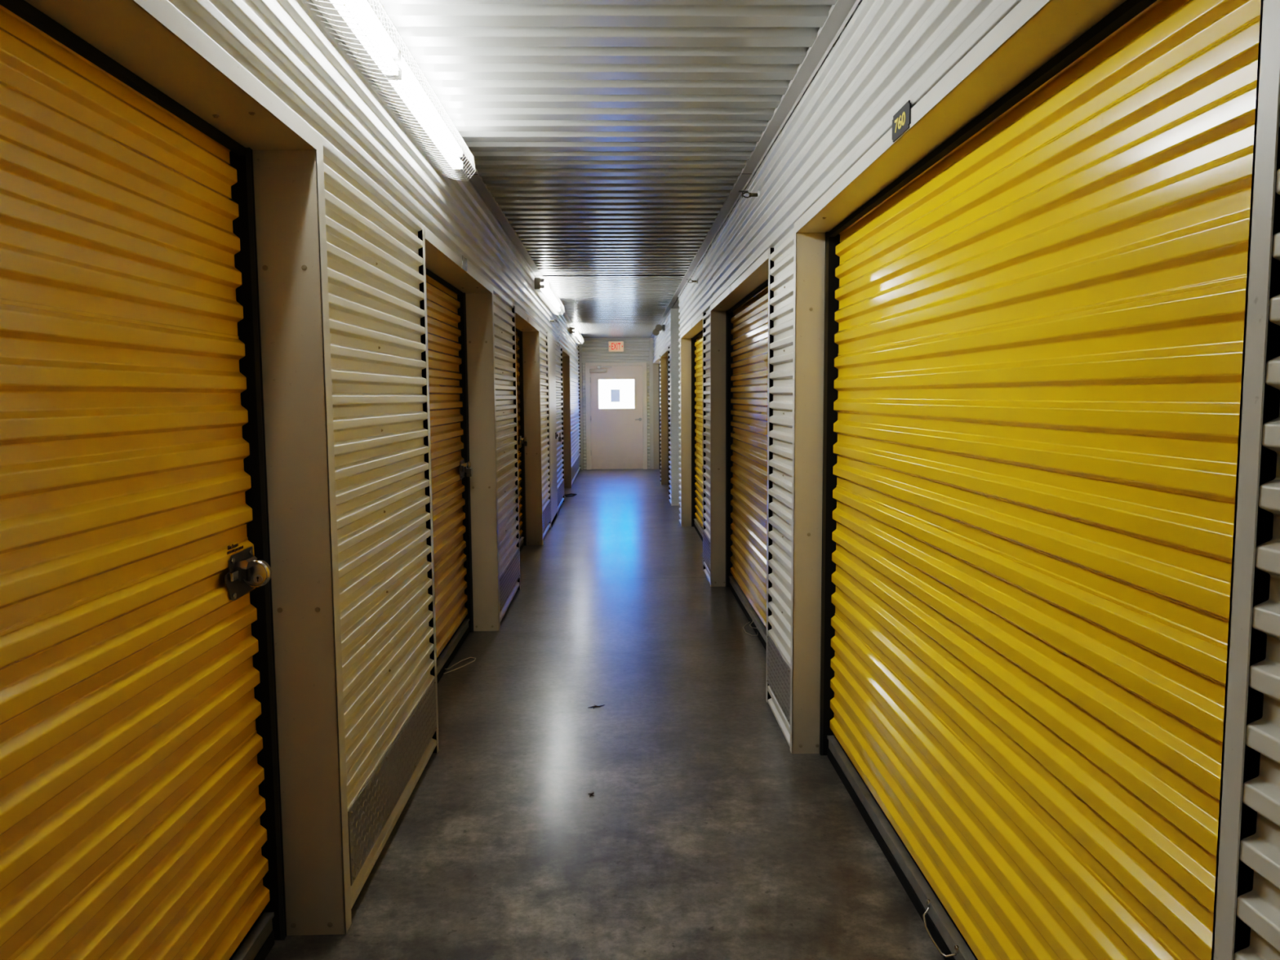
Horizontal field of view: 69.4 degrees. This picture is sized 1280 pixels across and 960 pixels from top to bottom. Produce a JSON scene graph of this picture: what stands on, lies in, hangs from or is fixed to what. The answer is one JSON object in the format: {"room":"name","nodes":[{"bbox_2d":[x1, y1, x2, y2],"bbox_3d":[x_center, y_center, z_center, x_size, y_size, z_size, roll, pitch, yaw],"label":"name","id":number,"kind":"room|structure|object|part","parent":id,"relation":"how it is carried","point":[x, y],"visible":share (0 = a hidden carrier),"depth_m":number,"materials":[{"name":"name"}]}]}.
{"room":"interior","nodes":[
{"label":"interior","id":0,"kind":"room"},
{"bbox_2d":[164,0,580,909],"bbox_3d":[-0.170,-0.388,5.862,2.419,2.750,26.550,-1,5,-1],"label":"wall","id":1,"kind":"structure","parent":0,"point":[381,188],"depth_m":3.12,"materials":[{"name":"metal"}]},
{"bbox_2d":[0,0,286,959],"bbox_3d":[-1.007,0.173,1.158,0.078,2.500,2.722,-1,5,-1],"label":"door","id":2,"kind":"structure","parent":1,"relation":"in","point":[140,810],"depth_m":1.86,"materials":[{"name":"yellow paint"}]},
{"bbox_2d":[229,155,264,959],"bbox_3d":[-1.032,0.173,1.157,0.004,2.500,2.722,-1,5,-1],"label":"door track","id":3,"kind":"object","parent":2,"relation":"hanging from","point":[242,535],"depth_m":2.44,"materials":[{"name":"black metal"}]},
{"bbox_2d":[243,559,271,587],"bbox_3d":[-1.002,0.242,2.409,0.080,0.076,0.027,-1,5,-1],"label":"padlock","id":4,"kind":"object","parent":2,"relation":"attached to","point":[262,574],"visible":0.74,"depth_m":2.40,"materials":[{"name":"silver metal"}]},
{"bbox_2d":[24,0,351,935],"bbox_3d":[-0.958,0.072,1.152,0.289,2.700,2.827,-1,5,-1],"label":"trim","id":5,"kind":"structure","parent":1,"relation":"attached to","point":[151,39],"depth_m":2.50,"materials":[{"name":"paint"}]},
{"bbox_3d":[-0.873,0.137,3.226,0.018,2.186,1.287,-1,5,-1],"label":"wall panel","id":6,"kind":"part","parent":1,"relation":"part of","materials":[{"name":"paint"}]},
{"bbox_2d":[306,0,475,181],"bbox_3d":[-0.793,-1.326,2.959,0.159,0.173,2.448,-1,5,-1],"label":"fluorescent light","id":7,"kind":"object","parent":1,"relation":"attached to","point":[356,22],"visible":1,"depth_m":2.96,"materials":[{"name":"white plastic"}]},
{"bbox_2d":[385,63,399,76],"bbox_3d":[-0.789,-1.303,2.942,0.044,0.036,0.016,-1,5,-1],"label":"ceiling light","id":8,"kind":"object","parent":7,"relation":"attached to","point":[397,68],"depth_m":2.94,"materials":[{"name":"white ceramic"}]},
{"bbox_2d":[390,45,399,58],"bbox_3d":[-0.789,-1.359,2.937,0.044,0.036,0.016,-1,5,-1],"label":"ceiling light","id":9,"kind":"object","parent":7,"relation":"attached to","point":[395,54],"depth_m":2.93,"materials":[{"name":"white ceramic"}]},
{"bbox_2d":[387,68,401,79],"bbox_3d":[-0.789,-1.306,2.975,0.044,0.036,0.016,-1,5,-1],"label":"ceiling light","id":10,"kind":"object","parent":7,"relation":"attached to","point":[400,72],"depth_m":2.97,"materials":[{"name":"white ceramic"}]},
{"bbox_2d":[392,49,401,62],"bbox_3d":[-0.790,-1.362,2.970,0.044,0.036,0.016,-1,5,-1],"label":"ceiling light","id":11,"kind":"object","parent":7,"relation":"attached to","point":[400,55],"depth_m":2.96,"materials":[{"name":"white ceramic"}]},
{"bbox_2d":[347,678,436,885],"bbox_3d":[-0.853,1.011,3.310,0.008,0.223,1.268,-1,5,-1],"label":"kick plate","id":12,"kind":"object","parent":1,"relation":"attached to","point":[368,815],"visible":1,"depth_m":3.13,"materials":[{"name":"metal"}]},
{"bbox_2d":[426,268,475,683],"bbox_3d":[-1.045,-0.168,4.898,0.181,2.500,2.032,-1,5,-1],"label":"door","id":13,"kind":"structure","parent":1,"relation":"in","point":[446,304],"depth_m":5.41,"materials":[{"name":"yellow paint"}]},
{"bbox_3d":[-1.039,1.041,5.221,0.076,0.030,0.379,2,6,22],"label":"pull cord","id":14,"kind":"part","parent":13,"relation":"part of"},
{"bbox_2d":[466,461,472,476],"bbox_3d":[-1.069,-0.070,5.794,0.032,0.097,0.055,-1,5,-1],"label":"padlock","id":15,"kind":"object","parent":13,"relation":"attached to","point":[469,470],"visible":1,"depth_m":5.77,"materials":[{"name":"metal"}]},
{"bbox_2d":[417,226,500,752],"bbox_3d":[-1.046,-0.268,4.891,0.289,2.700,2.137,-1,5,-1],"label":"trim","id":16,"kind":"structure","parent":1,"relation":"attached to","point":[437,258],"depth_m":5.88,"materials":[{"name":"paint"}]},
{"bbox_2d":[462,255,466,271],"bbox_3d":[-0.905,-1.117,4.771,0.003,0.066,0.145,-1,5,-1],"label":"number sign","id":17,"kind":"object","parent":1,"relation":"attached to","point":[464,259],"visible":1,"depth_m":4.75,"materials":[{"name":"grey plastic"}]},
{"bbox_2d":[367,0,573,327],"bbox_3d":[-0.911,-1.696,5.725,0.062,0.034,26.550,-1,5,-1],"label":"trim","id":18,"kind":"structure","parent":1,"relation":"attached to","point":[476,180],"depth_m":5.83,"materials":[{"name":"paint"}]},
{"bbox_3d":[-0.953,-0.170,6.594,0.018,2.186,1.232,-1,5,-1],"label":"wall panel","id":19,"kind":"part","parent":1,"relation":"part of","materials":[{"name":"paint"}]},
{"bbox_2d":[499,548,519,611],"bbox_3d":[-0.933,0.705,6.675,0.008,0.223,1.217,-1,5,-1],"label":"kick plate","id":20,"kind":"object","parent":1,"relation":"attached to","point":[509,577],"visible":1,"depth_m":6.58,"materials":[{"name":"metal"}]},
{"bbox_2d":[515,328,526,551],"bbox_3d":[-1.177,-0.477,8.298,0.078,2.500,2.155,-1,5,-1],"label":"door","id":21,"kind":"structure","parent":1,"relation":"in","point":[519,359],"depth_m":9.31,"materials":[{"name":"yellow paint"}]},
{"bbox_2d":[515,331,523,538],"bbox_3d":[-1.187,-0.483,8.297,0.018,2.284,2.084,-1,5,-1],"label":"door track","id":22,"kind":"object","parent":21,"relation":"hanging from","point":[519,359],"depth_m":9.29,"materials":[{"name":"black metal"}]},
{"bbox_2d":[524,436,527,445],"bbox_3d":[-1.147,-0.388,9.278,0.031,0.092,0.053,-1,5,-1],"label":"padlock","id":23,"kind":"object","parent":21,"relation":"attached to","point":[525,441],"visible":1,"depth_m":9.26,"materials":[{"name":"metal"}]},
{"bbox_2d":[511,306,542,589],"bbox_3d":[-1.127,-0.578,8.292,0.289,2.700,2.260,-1,5,-1],"label":"trim","id":24,"kind":"structure","parent":1,"relation":"attached to","point":[531,331],"depth_m":9.36,"materials":[{"name":"paint"}]},
{"bbox_3d":[-1.034,-0.480,10.008,0.018,2.186,1.135,-1,5,-1],"label":"wall panel","id":25,"kind":"part","parent":1,"relation":"part of","materials":[{"name":"paint"}]},
{"bbox_2d":[542,501,551,533],"bbox_3d":[-1.014,0.394,10.088,0.008,0.223,1.115,-1,5,-1],"label":"kick plate","id":26,"kind":"object","parent":1,"relation":"attached to","point":[547,511],"visible":1,"depth_m":10.04,"materials":[{"name":"metal"}]},
{"bbox_2d":[533,275,564,315],"bbox_3d":[-0.960,-1.963,9.963,0.159,0.173,2.448,-1,5,-1],"label":"fluorescent light","id":27,"kind":"object","parent":1,"relation":"attached to","point":[545,291],"visible":1,"depth_m":9.34,"materials":[{"name":"white plastic"}]},
{"bbox_2d":[546,331,558,528],"bbox_3d":[-1.045,-0.614,11.169,0.056,2.250,1.200,-1,5,-1],"label":"trim","id":28,"kind":"structure","parent":1,"relation":"in","point":[551,369],"depth_m":11.01,"materials":[{"name":"paint"}]},
{"bbox_3d":[-1.055,-0.619,11.168,0.016,2.140,1.080,-1,5,-1],"label":"door","id":29,"kind":"part","parent":28,"relation":"part of","materials":[{"name":"paint"}]},
{"bbox_2d":[558,432,561,441],"bbox_3d":[-1.007,-0.538,11.639,0.036,0.109,0.062,-1,5,-1],"label":"padlock","id":30,"kind":"object","parent":28,"relation":"attached to","point":[559,437],"visible":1,"depth_m":11.61,"materials":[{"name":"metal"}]},
{"bbox_3d":[-1.094,-0.708,12.512,0.018,2.186,1.494,-1,5,-1],"label":"wall panel","id":31,"kind":"part","parent":1,"relation":"part of","materials":[{"name":"paint"}]},
{"bbox_2d":[557,479,564,506],"bbox_3d":[-1.074,0.167,12.590,0.008,0.223,1.470,-1,5,-1],"label":"kick plate","id":32,"kind":"object","parent":1,"relation":"attached to","point":[561,489],"visible":1,"depth_m":12.46,"materials":[{"name":"metal"}]},
{"bbox_2d":[560,346,571,502],"bbox_3d":[-1.269,-1.120,14.249,0.289,2.700,2.075,-1,5,-1],"label":"trim","id":33,"kind":"structure","parent":1,"relation":"attached to","point":[566,388],"depth_m":15.23,"materials":[{"name":"paint"}]},
{"bbox_3d":[-1.205,-1.135,17.194,0.018,2.186,3.790,-1,5,-1],"label":"wall panel","id":34,"kind":"part","parent":1,"relation":"part of","materials":[{"name":"paint"}]},
{"bbox_2d":[571,454,580,480],"bbox_3d":[-1.187,-0.258,17.259,0.005,0.223,3.730,-1,5,-1],"label":"kick plate","id":35,"kind":"object","parent":1,"relation":"attached to","point":[576,464],"visible":1,"depth_m":17.02,"materials":[{"name":"metal"}]},
{"bbox_2d":[568,325,583,344],"bbox_3d":[-1.109,-2.534,16.235,0.159,0.173,2.448,-1,5,-1],"label":"fluorescent light","id":36,"kind":"object","parent":1,"relation":"attached to","point":[574,331],"visible":1,"depth_m":15.54,"materials":[{"name":"white plastic"}]},
{"bbox_2d":[653,355,661,481],"bbox_3d":[0.428,-1.437,17.597,0.241,2.700,3.080,-1,5,-1],"label":"trim","id":37,"kind":"structure","parent":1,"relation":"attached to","point":[656,362],"depth_m":19.08,"materials":[{"name":"paint"}]},
{"bbox_2d":[658,364,660,469],"bbox_3d":[0.459,-1.337,17.607,0.069,2.500,2.980,-1,5,-1],"label":"door","id":38,"kind":"structure","parent":1,"relation":"in","point":[659,364],"depth_m":19.08,"materials":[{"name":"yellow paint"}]},
{"bbox_2d":[660,346,670,500],"bbox_3d":[0.500,-1.159,14.541,0.241,2.700,2.440,-1,5,-1],"label":"trim","id":39,"kind":"structure","parent":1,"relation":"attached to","point":[664,357],"depth_m":15.71,"materials":[{"name":"paint"}]},
{"bbox_2d":[667,383,668,484],"bbox_3d":[0.532,-1.059,14.551,0.069,2.500,2.340,-1,5,-1],"label":"door","id":40,"kind":"structure","parent":1,"relation":"in","point":[668,384],"depth_m":15.73,"materials":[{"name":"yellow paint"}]},
{"bbox_2d":[671,308,679,505],"bbox_3d":[0.588,-0.988,12.693,0.324,2.695,0.005,-1,5,-1],"label":"guard","id":41,"kind":"object","parent":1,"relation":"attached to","point":[675,443],"visible":0.4,"depth_m":12.69,"materials":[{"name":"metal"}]},
{"bbox_2d":[680,312,706,571],"bbox_3d":[0.625,-0.681,9.291,0.241,2.700,2.835,-1,5,-1],"label":"trim","id":42,"kind":"structure","parent":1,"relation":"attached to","point":[689,333],"depth_m":10.64,"materials":[{"name":"paint"}]},
{"bbox_2d":[691,329,702,541],"bbox_3d":[0.657,-0.582,9.301,0.069,2.500,2.735,-1,5,-1],"label":"door","id":43,"kind":"structure","parent":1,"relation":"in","point":[697,340],"depth_m":10.35,"materials":[{"name":"yellow paint"}]},
{"bbox_2d":[710,247,773,702],"bbox_3d":[0.707,-0.370,5.873,0.241,2.700,2.858,-1,5,-1],"label":"trim","id":44,"kind":"structure","parent":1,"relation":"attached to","point":[758,273],"depth_m":7.21,"materials":[{"name":"paint"}]},
{"bbox_2d":[725,279,768,650],"bbox_3d":[0.719,-0.270,5.882,0.108,2.500,2.758,-1,5,-1],"label":"door","id":45,"kind":"structure","parent":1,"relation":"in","point":[747,321],"depth_m":6.33,"materials":[{"name":"yellow paint"}]},
{"bbox_3d":[0.714,0.938,5.993,0.080,0.070,0.335,-1,5,-1],"label":"pull cord","id":46,"kind":"part","parent":45,"relation":"part of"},
{"bbox_2d":[766,633,790,724],"bbox_3d":[0.634,0.903,4.258,0.008,0.244,0.600,-1,5,-1],"label":"kick plate","id":47,"kind":"object","parent":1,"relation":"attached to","point":[778,670],"visible":1,"depth_m":4.22,"materials":[{"name":"metal"}]},
{"bbox_2d":[790,0,1279,959],"bbox_3d":[0.788,-0.058,2.453,0.241,2.700,2.827,-1,5,-1],"label":"trim","id":48,"kind":"structure","parent":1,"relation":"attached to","point":[1033,32],"depth_m":1.64,"materials":[{"name":"paint"}]},
{"bbox_2d":[819,0,1261,959],"bbox_3d":[0.810,0.041,2.462,0.089,2.500,2.727,-1,5,-1],"label":"door","id":49,"kind":"structure","parent":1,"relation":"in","point":[1034,331],"depth_m":1.89,"materials":[{"name":"yellow paint"}]},
{"bbox_3d":[0.805,1.220,2.506,0.038,0.047,0.240,-1,5,-1],"label":"lift handle","id":50,"kind":"part","parent":49,"relation":"part of","materials":[{"name":"silver metal"}]},
{"bbox_2d":[264,469,945,959],"bbox_3d":[1.169,1.020,6.122,5.800,0.120,26.950,-1,5,-1],"label":"floor","id":51,"kind":"structure","parent":0,"point":[701,834],"depth_m":3.50,"materials":[{"name":"concrete"}]},
{"bbox_2d":[564,493,577,497],"bbox_3d":[-1.075,0.235,14.174,0.173,0.017,0.345,2,6,27],"label":"rope","id":52,"kind":"object","parent":51,"relation":"on","point":[566,495],"visible":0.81,"depth_m":14.19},
{"bbox_2d":[368,0,862,337],"bbox_3d":[1.149,-1.788,5.866,5.800,0.120,26.950,-1,5,-1],"label":"ceiling","id":53,"kind":"structure","parent":0,"point":[611,137],"depth_m":3.90,"materials":[{"name":"paint"}]},
{"bbox_2d":[577,337,653,469],"bbox_3d":[-0.453,-1.617,19.090,3.200,2.800,0.034,-1,5,-1],"label":"wall","id":54,"kind":"structure","parent":0,"point":[592,349],"depth_m":19.01,"materials":[{"name":"paint"}]},
{"bbox_3d":[-1.214,-1.559,19.061,0.059,2.700,0.003,-1,5,-1],"label":"corner trim","id":55,"kind":"part","parent":54,"relation":"part of","materials":[{"name":"paint"}]},
{"bbox_2d":[608,341,623,351],"bbox_3d":[-0.490,-2.733,18.945,0.316,0.219,0.056,-1,5,-1],"label":"exit sign","id":56,"kind":"object","parent":54,"relation":"attached to","point":[613,346],"visible":1,"depth_m":18.92,"materials":[{"name":"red plastic"}]},
{"bbox_2d":[585,362,647,469],"bbox_3d":[-0.485,-1.316,19.101,1.263,2.200,0.165,-1,5,-1],"label":"door","id":57,"kind":"structure","parent":54,"relation":"in","point":[616,432],"depth_m":19.10,"materials":[{"name":"metal"}]},
{"bbox_3d":[-0.726,-2.306,18.950,0.300,0.069,0.055,-1,5,-1],"label":"closer arm","id":58,"kind":"part","parent":57,"relation":"part of","materials":[{"name":"beige metal"}]},
{"bbox_2d":[610,389,619,402],"bbox_3d":[-0.509,-1.739,19.076,0.190,0.261,0.002,-1,5,-1],"label":"paper notice","id":59,"kind":"object","parent":57,"relation":"attached to","point":[615,393],"visible":1,"depth_m":19.08,"materials":[{"name":"blue"}]},
{"bbox_3d":[0.338,-1.573,19.097,0.280,2.700,0.003,-1,5,-1],"label":"corner trim","id":60,"kind":"part","parent":54,"relation":"part of","materials":[{"name":"paint"}]},
{"bbox_2d":[653,0,1279,959],"bbox_3d":[2.297,-0.400,5.919,3.428,2.730,26.550,-1,5,-1],"label":"wall","id":61,"kind":"structure","parent":0,"point":[890,54],"depth_m":2.85,"materials":[{"name":"metal"}]},
{"bbox_2d":[652,324,665,335],"bbox_3d":[0.289,-2.305,14.225,0.184,0.156,0.418,-1,5,-1],"label":"emergency light","id":62,"kind":"object","parent":61,"relation":"attached to","point":[659,327],"visible":1,"depth_m":14.11,"materials":[{"name":"grey plastic"}]},
{"bbox_3d":[0.362,-1.030,15.933,0.018,2.186,0.332,-1,5,-1],"label":"wall panel","id":63,"kind":"part","parent":61,"relation":"part of","materials":[{"name":"paint"}]},
{"bbox_3d":[0.431,-0.767,13.040,0.018,2.186,0.644,-1,5,-1],"label":"wall panel","id":64,"kind":"part","parent":61,"relation":"part of","materials":[{"name":"paint"}]},
{"bbox_3d":[0.481,-0.575,10.931,0.018,2.186,0.433,-1,5,-1],"label":"wall panel","id":65,"kind":"part","parent":61,"relation":"part of","materials":[{"name":"paint"}]},
{"bbox_2d":[685,278,697,284],"bbox_3d":[0.475,-1.815,8.454,0.110,0.048,0.048,-1,5,-1],"label":"sprinkler head","id":66,"kind":"object","parent":61,"relation":"attached to","point":[696,280],"visible":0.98,"depth_m":8.45},
{"bbox_2d":[702,531,710,571],"bbox_3d":[0.552,0.590,7.690,0.008,0.244,0.596,-1,5,-1],"label":"kick plate","id":67,"kind":"object","parent":61,"relation":"attached to","point":[706,543],"visible":1,"depth_m":7.68,"materials":[{"name":"metal"}]},
{"bbox_3d":[0.560,-0.273,7.612,0.018,2.186,0.609,-1,5,-1],"label":"wall panel","id":68,"kind":"part","parent":61,"relation":"part of","materials":[{"name":"paint"}]},
{"bbox_2d":[738,190,760,199],"bbox_3d":[0.563,-1.467,4.761,0.110,0.048,0.048,-1,5,-1],"label":"sprinkler head","id":69,"kind":"object","parent":61,"relation":"attached to","point":[758,193],"visible":0.94,"depth_m":4.75},
{"bbox_3d":[0.568,-1.467,4.761,0.084,0.031,0.024,-1,5,-1],"label":"sprinkler frame","id":70,"kind":"part","parent":69,"relation":"part of","materials":[{"name":"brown metal"}]},
{"bbox_2d":[650,0,861,337],"bbox_3d":[0.553,-1.709,5.759,0.062,0.034,26.550,-1,5,-1],"label":"trim","id":71,"kind":"structure","parent":61,"relation":"attached to","point":[840,13],"depth_m":3.84,"materials":[{"name":"paint"}]},
{"bbox_3d":[0.642,0.039,4.179,0.018,2.186,0.615,-1,5,-1],"label":"wall panel","id":72,"kind":"part","parent":61,"relation":"part of","materials":[{"name":"paint"}]},
{"bbox_2d":[892,100,911,142],"bbox_3d":[0.660,-0.906,2.339,0.004,0.066,0.146,-1,5,-1],"label":"number sign","id":73,"kind":"object","parent":61,"relation":"attached to","point":[901,121],"visible":1,"depth_m":2.33,"materials":[{"name":"grey plastic"}]},
{"bbox_3d":[0.815,0.703,-3.116,0.018,2.186,8.429,-1,5,-1],"label":"wall panel","id":74,"kind":"part","parent":61,"relation":"part of","materials":[{"name":"paint"}]}
]}

